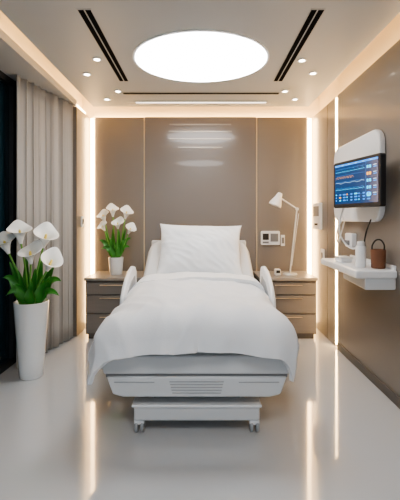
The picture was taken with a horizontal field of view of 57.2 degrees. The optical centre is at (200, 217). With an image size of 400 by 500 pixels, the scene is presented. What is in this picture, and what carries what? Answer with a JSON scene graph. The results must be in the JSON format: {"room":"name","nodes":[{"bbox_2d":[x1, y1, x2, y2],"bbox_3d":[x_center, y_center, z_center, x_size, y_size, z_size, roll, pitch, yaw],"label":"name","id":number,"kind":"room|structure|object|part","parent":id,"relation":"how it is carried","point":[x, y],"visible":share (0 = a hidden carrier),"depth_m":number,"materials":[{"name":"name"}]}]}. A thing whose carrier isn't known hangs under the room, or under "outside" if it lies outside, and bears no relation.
{"room":"hospital room","nodes":[
{"label":"hospital room","id":0,"kind":"room"},
{"bbox_2d":[0,28,76,105],"bbox_3d":[-1.485,-1.210,1.135,0.350,0.060,5.470,0,0,0],"label":"soffit","id":1,"kind":"structure","parent":0,"point":[14,61],"depth_m":2.92,"materials":[{"name":"paint"}]},
{"bbox_2d":[0,70,15,87],"bbox_3d":[-1.630,-1.150,0.795,0.060,0.060,4.790,0,0,0],"label":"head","id":2,"kind":"object","parent":1,"relation":"attached to","point":[4,78],"visible":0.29,"depth_m":3.04},
{"bbox_2d":[73,106,90,335],"bbox_3d":[-1.340,0.035,4.120,0.060,2.430,0.500,0,0,0],"label":"wall","id":3,"kind":"structure","parent":0,"point":[81,121],"depth_m":4.02,"materials":[{"name":"beige paint"}]},
{"bbox_2d":[81,216,83,226],"bbox_3d":[-1.301,0.040,4.040,0.018,0.120,0.080,0,0,0],"label":"wall switch","id":4,"kind":"object","parent":3,"relation":"attached to","point":[82,217],"visible":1,"depth_m":4.02,"materials":[{"name":"white plastic"}]},
{"bbox_2d":[0,328,399,499],"bbox_3d":[-0.150,1.300,1.500,3.500,0.100,6.200,0,0,0],"label":"floor","id":5,"kind":"structure","parent":0,"point":[330,433],"depth_m":2.06,"materials":[{"name":"tile"}]},
{"bbox_2d":[0,356,15,373],"bbox_3d":[-1.630,1.220,0.795,0.060,0.060,4.790,0,0,0],"label":"sill","id":6,"kind":"structure","parent":5,"relation":"on","point":[9,362],"depth_m":3.04,"materials":[{"name":"black"}]},
{"bbox_2d":[0,81,8,363],"bbox_3d":[-1.640,0.030,0.850,0.010,2.320,4.900,0,0,0],"label":"pane","id":7,"kind":"object","parent":6,"relation":"attached to","point":[4,89],"depth_m":3.05,"materials":[{"name":"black glass"}]},
{"bbox_2d":[0,220,62,380],"bbox_3d":[-1.343,0.632,2.869,0.564,1.236,0.324,0,0,0],"label":"calla lily","id":8,"kind":"object","parent":5,"relation":"on","point":[31,306],"visible":1,"depth_m":2.83,"materials":[{"name":"white ceramic"}]},
{"bbox_2d":[0,231,15,253],"bbox_3d":[-1.535,0.194,2.857,0.185,0.182,0.174,0,0,0],"label":"flower","id":9,"kind":"object","parent":8,"relation":"on","point":[6,238],"depth_m":2.88,"materials":[{"name":"white plant"}]},
{"bbox_3d":[-1.437,0.484,2.870,0.141,0.435,0.018,0,0,-11],"label":"stem","id":10,"kind":"part","parent":8,"relation":"part of","materials":[{"name":"green plant"}]},
{"bbox_2d":[6,220,31,243],"bbox_3d":[-1.425,0.108,2.882,0.188,0.194,0.180,0,0,0],"label":"flower","id":11,"kind":"object","parent":8,"relation":"on","point":[19,228],"depth_m":2.90,"materials":[{"name":"white plant"}]},
{"bbox_3d":[-1.385,0.446,2.885,0.073,0.509,0.016,0,0,-12],"label":"stem","id":12,"kind":"part","parent":8,"relation":"part of","materials":[{"name":"green plant"}]},
{"bbox_2d":[17,239,42,263],"bbox_3d":[-1.297,0.259,2.785,0.183,0.188,0.161,0,0,0],"label":"flower","id":13,"kind":"object","parent":8,"relation":"on","point":[28,252],"depth_m":2.82,"materials":[{"name":"white plant"}]},
{"bbox_3d":[-1.316,0.519,2.828,0.018,0.364,0.084,0,0,-28],"label":"stem","id":14,"kind":"part","parent":8,"relation":"part of","materials":[{"name":"green plant"}]},
{"bbox_2d":[13,298,48,380],"bbox_3d":[-1.340,0.953,2.900,0.262,0.595,0.262,0,0,0],"label":"planter","id":15,"kind":"object","parent":8,"relation":"on","point":[30,316],"depth_m":2.81,"materials":[{"name":"white ceramic"}]},
{"bbox_3d":[-1.241,0.547,2.833,0.155,0.311,0.022,0,0,23],"label":"stem","id":16,"kind":"part","parent":8,"relation":"part of","materials":[{"name":"green plant"}]},
{"bbox_3d":[-1.275,0.461,2.877,0.100,0.479,0.017,0,0,12],"label":"stem","id":17,"kind":"part","parent":8,"relation":"part of","materials":[{"name":"green plant"}]},
{"bbox_2d":[33,222,58,247],"bbox_3d":[-1.207,0.133,2.864,0.189,0.207,0.157,0,0,-37],"label":"flower","id":18,"kind":"object","parent":8,"relation":"on","point":[45,231],"depth_m":2.88,"materials":[{"name":"white plant"}]},
{"bbox_2d":[41,247,62,271],"bbox_3d":[-1.131,0.318,2.792,0.166,0.185,0.116,0,0,-32],"label":"flower","id":19,"kind":"object","parent":8,"relation":"on","point":[52,257],"depth_m":2.82,"materials":[{"name":"white plant"}]},
{"bbox_2d":[16,75,72,368],"bbox_3d":[-1.437,0.030,3.420,0.088,2.416,0.822,0,0,13],"label":"curtain","id":20,"kind":"object","parent":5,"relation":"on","point":[44,121],"visible":0.71,"depth_m":3.46,"materials":[{"name":"grey fabric"}]},
{"bbox_2d":[84,271,143,337],"bbox_3d":[-0.900,0.932,4.015,0.600,0.635,0.510,0,0,0],"label":"nightstand","id":21,"kind":"object","parent":5,"relation":"on","point":[103,289],"visible":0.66,"depth_m":3.77,"materials":[{"name":"brown wood"}]},
{"bbox_3d":[-0.900,1.089,3.782,0.570,0.192,0.024,0,0,0],"label":"drawer","id":22,"kind":"part","parent":21,"relation":"part of","materials":[{"name":"brown wood"}]},
{"bbox_3d":[-0.900,0.889,3.782,0.570,0.182,0.024,0,0,0],"label":"drawer","id":23,"kind":"part","parent":21,"relation":"part of","materials":[{"name":"brown wood"}]},
{"bbox_3d":[-0.900,0.725,3.782,0.570,0.120,0.024,0,0,0],"label":"drawer","id":24,"kind":"part","parent":21,"relation":"part of","materials":[{"name":"brown wood"}]},
{"bbox_2d":[96,203,135,274],"bbox_3d":[-0.920,0.224,3.987,0.440,0.779,0.202,0,0,0],"label":"calla lily","id":25,"kind":"object","parent":21,"relation":"on","point":[114,249],"visible":1,"depth_m":3.97,"materials":[{"name":"white plant"}]},
{"bbox_2d":[97,220,106,230],"bbox_3d":[-1.070,0.085,3.962,0.121,0.118,0.099,0,0,23],"label":"flower","id":26,"kind":"object","parent":25,"relation":"on","point":[102,225],"depth_m":3.98,"materials":[{"name":"white plant"}]},
{"bbox_2d":[96,209,108,221],"bbox_3d":[-1.071,-0.028,3.998,0.141,0.150,0.135,0,0,0],"label":"flower","id":27,"kind":"object","parent":25,"relation":"on","point":[104,212],"depth_m":4.01,"materials":[{"name":"white plant"}]},
{"bbox_2d":[106,203,118,216],"bbox_3d":[-0.969,-0.089,4.022,0.142,0.157,0.136,0,0,0],"label":"flower","id":28,"kind":"object","parent":25,"relation":"on","point":[111,207],"depth_m":4.03,"materials":[{"name":"white plant"}]},
{"bbox_2d":[108,256,123,274],"bbox_3d":[-0.925,0.519,4.000,0.166,0.190,0.166,0,0,0],"label":"pot","id":29,"kind":"object","parent":25,"relation":"on","point":[115,262],"depth_m":3.94,"materials":[{"name":"white ceramic"}]},
{"bbox_2d":[111,216,123,228],"bbox_3d":[-0.896,0.050,3.945,0.142,0.142,0.122,0,0,0],"label":"flower","id":30,"kind":"object","parent":25,"relation":"on","point":[119,220],"depth_m":3.97,"materials":[{"name":"white plant"}]},
{"bbox_2d":[120,205,133,218],"bbox_3d":[-0.806,-0.066,3.998,0.143,0.159,0.140,0,0,0],"label":"flower","id":31,"kind":"object","parent":25,"relation":"on","point":[126,209],"depth_m":4.01,"materials":[{"name":"white plant"}]},
{"bbox_2d":[126,222,135,233],"bbox_3d":[-0.754,0.111,3.961,0.122,0.130,0.095,0,0,-27],"label":"flower","id":32,"kind":"object","parent":25,"relation":"on","point":[131,227],"depth_m":3.98,"materials":[{"name":"white plant"}]},
{"bbox_2d":[87,240,299,431],"bbox_3d":[-0.045,0.745,3.048,1.266,1.010,2.198,0,0,0],"label":"hospital bed","id":33,"kind":"object","parent":5,"relation":"on","point":[187,346],"visible":0.99,"depth_m":2.09,"materials":[{"name":"white fabric"}]},
{"bbox_3d":[-0.610,0.603,3.106,0.036,0.355,0.587,0,0,0],"label":"rail panel","id":34,"kind":"part","parent":33,"relation":"part of","materials":[{"name":"white plastic"}]},
{"bbox_2d":[87,278,299,384],"bbox_3d":[-0.050,0.705,2.642,1.254,0.427,1.379,0,0,0],"label":"duvet","id":35,"kind":"object","parent":33,"relation":"on","point":[161,330],"depth_m":2.08,"materials":[{"name":"white fabric"}]},
{"bbox_3d":[-0.025,0.481,3.685,1.092,0.483,0.491,0,0,0],"label":"backrest mattress","id":36,"kind":"part","parent":33,"relation":"part of","materials":[{"name":"white fabric"}]},
{"bbox_3d":[-0.025,0.550,4.120,1.060,0.600,0.040,0,0,0],"label":"headboard","id":37,"kind":"part","parent":33,"relation":"part of","materials":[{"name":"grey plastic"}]},
{"bbox_2d":[156,224,242,274],"bbox_3d":[-0.010,0.305,3.565,0.842,0.496,0.318,0,0,0],"label":"pillow","id":38,"kind":"object","parent":33,"relation":"on","point":[215,249],"visible":0.97,"depth_m":3.47,"materials":[{"name":"white fabric"}]},
{"bbox_3d":[0.560,0.603,3.106,0.036,0.355,0.587,0,0,0],"label":"rail panel","id":39,"kind":"part","parent":33,"relation":"part of","materials":[{"name":"white plastic"}]},
{"bbox_2d":[253,271,317,337],"bbox_3d":[0.900,0.932,4.015,0.600,0.635,0.510,0,0,0],"label":"nightstand","id":40,"kind":"object","parent":5,"relation":"on","point":[295,296],"visible":0.6,"depth_m":3.77,"materials":[{"name":"brown wood"}]},
{"bbox_2d":[274,268,280,275],"bbox_3d":[0.820,0.580,3.937,0.060,0.070,0.087,0,0,0],"label":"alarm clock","id":41,"kind":"object","parent":40,"relation":"on","point":[277,271],"visible":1,"depth_m":3.90,"materials":[{"name":"white plastic"}]},
{"bbox_2d":[269,192,298,275],"bbox_3d":[0.900,0.167,3.980,0.327,0.896,0.156,0,0,0],"label":"desk lamp","id":42,"kind":"object","parent":40,"relation":"on","point":[276,201],"visible":1,"depth_m":3.97,"materials":[{"name":"metal"}]},
{"bbox_3d":[0.808,-0.194,3.980,0.144,0.173,0.140,0,0,0],"label":"lamp shade","id":43,"kind":"part","parent":42,"relation":"part of","materials":[{"name":"white plastic"}]},
{"bbox_3d":[1.003,0.249,3.980,0.094,0.695,0.018,0,0,0],"label":"arm","id":44,"kind":"part","parent":42,"relation":"part of","materials":[{"name":"metal"}]},
{"bbox_3d":[1.022,0.234,3.980,0.082,0.564,0.008,0,0,0],"label":"rod","id":45,"kind":"part","parent":42,"relation":"part of","materials":[{"name":"metal"}]},
{"bbox_3d":[0.900,0.725,3.782,0.570,0.120,0.024,0,0,0],"label":"drawer","id":46,"kind":"part","parent":40,"relation":"part of","materials":[{"name":"brown wood"}]},
{"bbox_3d":[0.900,0.889,3.782,0.570,0.182,0.024,0,0,0],"label":"drawer","id":47,"kind":"part","parent":40,"relation":"part of","materials":[{"name":"brown wood"}]},
{"bbox_3d":[0.900,1.089,3.782,0.570,0.192,0.024,0,0,0],"label":"drawer","id":48,"kind":"part","parent":40,"relation":"part of","materials":[{"name":"brown wood"}]},
{"bbox_2d":[0,0,399,106],"bbox_3d":[0.000,-1.280,1.260,2.420,0.060,5.720,0,0,0],"label":"ceiling","id":49,"kind":"structure","parent":0,"point":[56,29],"depth_m":2.53,"materials":[{"name":"paint"}]},
{"bbox_2d":[0,10,82,108],"bbox_3d":[-1.515,-1.375,1.420,0.170,0.270,6.040,0,0,0],"label":"light","id":50,"kind":"object","parent":49,"relation":"attached to","point":[6,25],"visible":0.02,"depth_m":3.20,"materials":[{"name":"paint"}]},
{"bbox_2d":[92,57,101,61],"bbox_3d":[-0.818,-1.246,2.885,0.076,0.008,0.076,0,0,0],"label":"recessed light","id":51,"kind":"object","parent":49,"relation":"in","point":[97,59],"visible":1,"depth_m":2.88,"materials":[{"name":"white plastic"}]},
{"bbox_2d":[77,9,128,80],"bbox_3d":[-0.700,-1.248,2.770,0.088,0.005,1.160,0,0,0],"label":"ceiling vent","id":52,"kind":"object","parent":49,"relation":"in","point":[87,15],"visible":1,"depth_m":2.59,"materials":[{"name":"metal"}]},
{"bbox_2d":[132,30,269,81],"bbox_3d":[0.000,-1.245,2.900,1.070,0.010,0.930,0,0,0],"label":"recessed light","id":53,"kind":"object","parent":49,"relation":"in","point":[185,55],"visible":1,"depth_m":2.82,"materials":[{"name":"white plastic"}]},
{"bbox_2d":[134,101,267,102],"bbox_3d":[0.000,-1.246,3.960,1.440,0.007,0.060,0,0,0],"label":"recessed light","id":54,"kind":"object","parent":49,"relation":"in","point":[134,101],"visible":1,"depth_m":3.94,"materials":[{"name":"paint"}]},
{"bbox_2d":[123,93,278,93],"bbox_3d":[0.000,-1.248,3.680,1.560,0.004,0.040,0,0,0],"label":"ceiling vent","id":55,"kind":"object","parent":49,"relation":"in","point":[123,93],"visible":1,"depth_m":3.67,"materials":[{"name":"black metal"}]},
{"bbox_2d":[83,96,318,118],"bbox_3d":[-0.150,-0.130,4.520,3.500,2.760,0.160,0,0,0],"label":"cove","id":56,"kind":"object","parent":49,"relation":"attached to","point":[312,110],"depth_m":4.44,"materials":[{"name":"paint"}]},
{"bbox_2d":[273,9,324,80],"bbox_3d":[0.700,-1.248,2.770,0.088,0.005,1.160,0,0,0],"label":"ceiling vent","id":57,"kind":"object","parent":49,"relation":"in","point":[314,15],"visible":1,"depth_m":2.59,"materials":[{"name":"metal"}]},
{"bbox_2d":[297,58,306,62],"bbox_3d":[0.799,-1.246,2.904,0.076,0.008,0.076,0,0,0],"label":"recessed light","id":58,"kind":"object","parent":49,"relation":"in","point":[301,60],"visible":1,"depth_m":2.90,"materials":[{"name":"white plastic"}]},
{"bbox_2d":[319,13,399,110],"bbox_3d":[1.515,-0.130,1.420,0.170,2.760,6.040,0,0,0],"label":"cove","id":59,"kind":"object","parent":49,"relation":"attached to","point":[390,34],"visible":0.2,"depth_m":3.21,"materials":[{"name":"paint"}]},
{"bbox_2d":[94,119,307,272],"bbox_3d":[0.000,0.035,4.365,2.840,2.430,0.010,0,0,0],"label":"backing","id":60,"kind":"object","parent":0,"point":[94,119],"depth_m":4.36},
{"bbox_2d":[91,118,93,273],"bbox_3d":[-1.276,0.030,4.315,0.022,2.380,0.080,0,0,0],"label":"strip light","id":61,"kind":"object","parent":60,"relation":"attached to","point":[92,120],"visible":0.64,"depth_m":4.28,"materials":[{"name":"white plastic"}]},
{"bbox_2d":[95,117,143,271],"bbox_3d":[-0.959,0.035,4.330,0.573,2.430,0.060,0,0,0],"label":"panel","id":62,"kind":"object","parent":60,"relation":"attached to","point":[119,141],"visible":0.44,"depth_m":4.30,"materials":[{"name":"beige wood"}]},
{"bbox_2d":[144,117,144,270],"bbox_3d":[-0.664,0.035,4.324,0.012,2.430,0.072,0,0,0],"label":"trim","id":63,"kind":"structure","parent":60,"relation":"attached to","point":[144,117],"depth_m":4.29,"materials":[{"name":"gold metal"}]},
{"bbox_2d":[145,117,255,270],"bbox_3d":[-0.006,0.035,4.320,1.298,2.430,0.080,0,0,0],"label":"panel","id":64,"kind":"object","parent":60,"relation":"attached to","point":[184,186],"visible":0.56,"depth_m":4.28,"materials":[{"name":"beige paint"}]},
{"bbox_2d":[169,138,230,139],"bbox_3d":[-0.010,-0.922,4.281,0.720,0.016,0.008,0,0,0],"label":"bar","id":65,"kind":"object","parent":64,"relation":"attached to","point":[169,138],"visible":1,"depth_m":4.28,"materials":[{"name":"white plastic"}]},
{"bbox_2d":[168,131,231,131],"bbox_3d":[-0.010,-1.009,4.281,0.740,0.016,0.008,0,0,0],"label":"bar","id":66,"kind":"object","parent":64,"relation":"attached to","point":[168,131],"visible":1,"depth_m":4.28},
{"bbox_2d":[169,124,230,124],"bbox_3d":[-0.010,-1.091,4.281,0.720,0.016,0.008,0,0,0],"label":"bar","id":67,"kind":"object","parent":64,"relation":"attached to","point":[169,124],"visible":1,"depth_m":4.28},
{"bbox_2d":[178,147,221,147],"bbox_3d":[-0.010,-0.824,4.281,0.520,0.016,0.008,0,0,0],"label":"bar","id":68,"kind":"object","parent":64,"relation":"attached to","point":[178,147],"visible":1,"depth_m":4.28,"materials":[{"name":"white"}]},
{"bbox_2d":[256,117,256,270],"bbox_3d":[0.652,0.035,4.324,0.012,2.430,0.072,0,0,0],"label":"trim","id":69,"kind":"structure","parent":60,"relation":"attached to","point":[256,117],"depth_m":4.29,"materials":[{"name":"gold metal"}]},
{"bbox_2d":[257,117,306,271],"bbox_3d":[0.953,0.035,4.330,0.585,2.430,0.060,0,0,0],"label":"panel","id":70,"kind":"object","parent":60,"relation":"attached to","point":[281,141],"visible":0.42,"depth_m":4.30,"materials":[{"name":"beige wood"}]},
{"bbox_2d":[261,231,279,244],"bbox_3d":[0.810,0.233,4.287,0.221,0.163,0.025,0,0,0],"label":"plate","id":71,"kind":"object","parent":70,"relation":"attached to","point":[262,232],"visible":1,"depth_m":4.28,"materials":[{"name":"white plastic"}]},
{"bbox_2d":[263,234,268,239],"bbox_3d":[0.754,0.218,4.273,0.070,0.073,0.006,0,0,0],"label":"socket","id":72,"kind":"object","parent":71,"relation":"attached to","point":[265,236],"visible":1,"depth_m":4.27,"materials":[{"name":"brown plastic"}]},
{"bbox_2d":[271,234,277,241],"bbox_3d":[0.854,0.228,4.273,0.090,0.093,0.006,0,0,0],"label":"socket","id":73,"kind":"object","parent":71,"relation":"attached to","point":[274,237],"visible":1,"depth_m":4.27,"materials":[{"name":"grey plastic"}]},
{"bbox_2d":[281,235,284,245],"bbox_3d":[0.956,0.262,4.287,0.047,0.128,0.026,0,0,0],"label":"wall switch","id":74,"kind":"object","parent":70,"relation":"attached to","point":[282,236],"visible":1,"depth_m":4.28,"materials":[{"name":"white plastic"}]},
{"bbox_2d":[308,118,310,273],"bbox_3d":[1.276,0.030,4.315,0.022,2.380,0.080,0,0,0],"label":"strip light","id":75,"kind":"object","parent":60,"relation":"attached to","point":[309,120],"visible":0.64,"depth_m":4.28,"materials":[{"name":"white plastic"}]},
{"bbox_2d":[311,104,327,337],"bbox_3d":[1.340,0.035,4.085,0.060,2.430,0.570,0,0,0],"label":"panel corner","id":76,"kind":"object","parent":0,"point":[319,122],"visible":0.56,"depth_m":4.02,"materials":[{"name":"beige paint"}]},
{"bbox_2d":[313,202,321,229],"bbox_3d":[1.293,-0.020,4.085,0.034,0.300,0.270,0,0,0],"label":"intercom","id":77,"kind":"object","parent":76,"relation":"attached to","point":[317,207],"visible":1,"depth_m":4.03,"materials":[{"name":"white plastic"}]},
{"bbox_2d":[321,248,324,258],"bbox_3d":[1.301,0.410,3.930,0.018,0.160,0.100,0,0,0],"label":"wall outlet","id":78,"kind":"object","parent":76,"relation":"attached to","point":[322,250],"visible":0.65,"depth_m":3.90,"materials":[{"name":"white plastic"}]},
{"bbox_2d":[328,97,337,345],"bbox_3d":[1.340,0.035,3.683,0.060,2.430,0.215,0,0,0],"label":"panel","id":79,"kind":"object","parent":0,"point":[331,105],"visible":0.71,"depth_m":3.68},
{"bbox_2d":[338,40,399,396],"bbox_3d":[1.340,0.035,2.362,0.060,2.430,2.325,0,0,0],"label":"panel","id":80,"kind":"object","parent":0,"point":[368,320],"visible":0.74,"depth_m":2.74,"materials":[{"name":"brown wood"}]},
{"bbox_2d":[344,233,356,247],"bbox_3d":[1.278,0.190,3.150,0.065,0.120,0.140,0,0,0],"label":"holder","id":81,"kind":"object","parent":80,"relation":"attached to","point":[350,238],"visible":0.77,"depth_m":3.09,"materials":[{"name":"white plastic"}]},
{"bbox_2d":[321,255,396,289],"bbox_3d":[1.170,0.403,2.830,0.280,0.165,0.780,0,0,0],"label":"wall shelf","id":82,"kind":"object","parent":80,"relation":"attached to","point":[367,278],"visible":0.89,"depth_m":2.46,"materials":[{"name":"white plastic"}]},
{"bbox_2d":[334,256,352,261],"bbox_3d":[1.145,0.329,2.950,0.094,0.040,0.144,0,0,0],"label":"box","id":83,"kind":"object","parent":82,"relation":"on","point":[337,258],"visible":1,"depth_m":2.88,"materials":[{"name":"white plastic"}]},
{"bbox_3d":[1.145,0.314,2.950,0.094,0.010,0.144,0,0,0],"label":"lid","id":84,"kind":"part","parent":83,"relation":"part of","materials":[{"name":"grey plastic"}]},
{"bbox_2d":[355,241,365,266],"bbox_3d":[1.140,0.258,2.620,0.070,0.182,0.070,0,0,0],"label":"dispenser bottle","id":85,"kind":"object","parent":82,"relation":"on","point":[360,249],"visible":1,"depth_m":2.59,"materials":[{"name":"white plastic"}]},
{"bbox_2d":[370,239,385,268],"bbox_3d":[1.236,0.247,2.560,0.102,0.204,0.102,0,0,0],"label":"basket","id":86,"kind":"object","parent":82,"relation":"on","point":[378,256],"visible":1,"depth_m":2.52,"materials":[{"name":"brown leather"}]},
{"bbox_3d":[1.234,0.190,2.557,0.096,0.090,0.015,0,0,0],"label":"handle","id":87,"kind":"part","parent":86,"relation":"part of","materials":[{"name":"brown leather"}]},
{"bbox_2d":[334,130,385,248],"bbox_3d":[1.192,-0.173,2.974,0.236,0.954,1.051,0,0,0],"label":"patient monitor","id":88,"kind":"object","parent":80,"relation":"attached to","point":[359,164],"visible":0.88,"depth_m":2.73,"materials":[{"name":"white plastic"}]},
{"bbox_3d":[-1.780,-0.130,1.420,0.240,2.760,6.040,0,0,0],"label":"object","id":89,"kind":"structure","parent":0,"visible":0},
{"bbox_2d":[9,81,15,362],"bbox_3d":[-1.630,0.035,3.160,0.060,2.430,0.060,0,0,0],"label":"mullion","id":90,"kind":"object","parent":89,"relation":"attached to","point":[12,90],"visible":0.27,"depth_m":3.13,"materials":[{"name":"black metal"}]},
{"bbox_3d":[1.340,0.035,-0.205,0.060,2.430,2.790,0,0,0],"label":"wall","id":91,"kind":"structure","parent":0,"visible":0},
{"bbox_2d":[337,342,399,408],"bbox_3d":[1.304,1.215,0.950,0.012,0.070,5.100,0,0,0],"label":"baseboard","id":92,"kind":"structure","parent":91,"relation":"attached to","point":[374,379],"depth_m":2.79,"materials":[{"name":"brown wood"}]},
{"bbox_3d":[1.375,0.035,1.385,0.010,2.430,5.970,0,0,0],"label":"backing","id":93,"kind":"object","parent":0,"visible":0},
{"bbox_2d":[335,98,337,343],"bbox_3d":[1.335,0.030,3.550,0.062,2.380,0.020,0,0,0],"label":"strip light","id":94,"kind":"object","parent":93,"relation":"attached to","point":[336,99],"visible":0.36,"depth_m":3.54,"materials":[{"name":"white plastic"}]}
]}

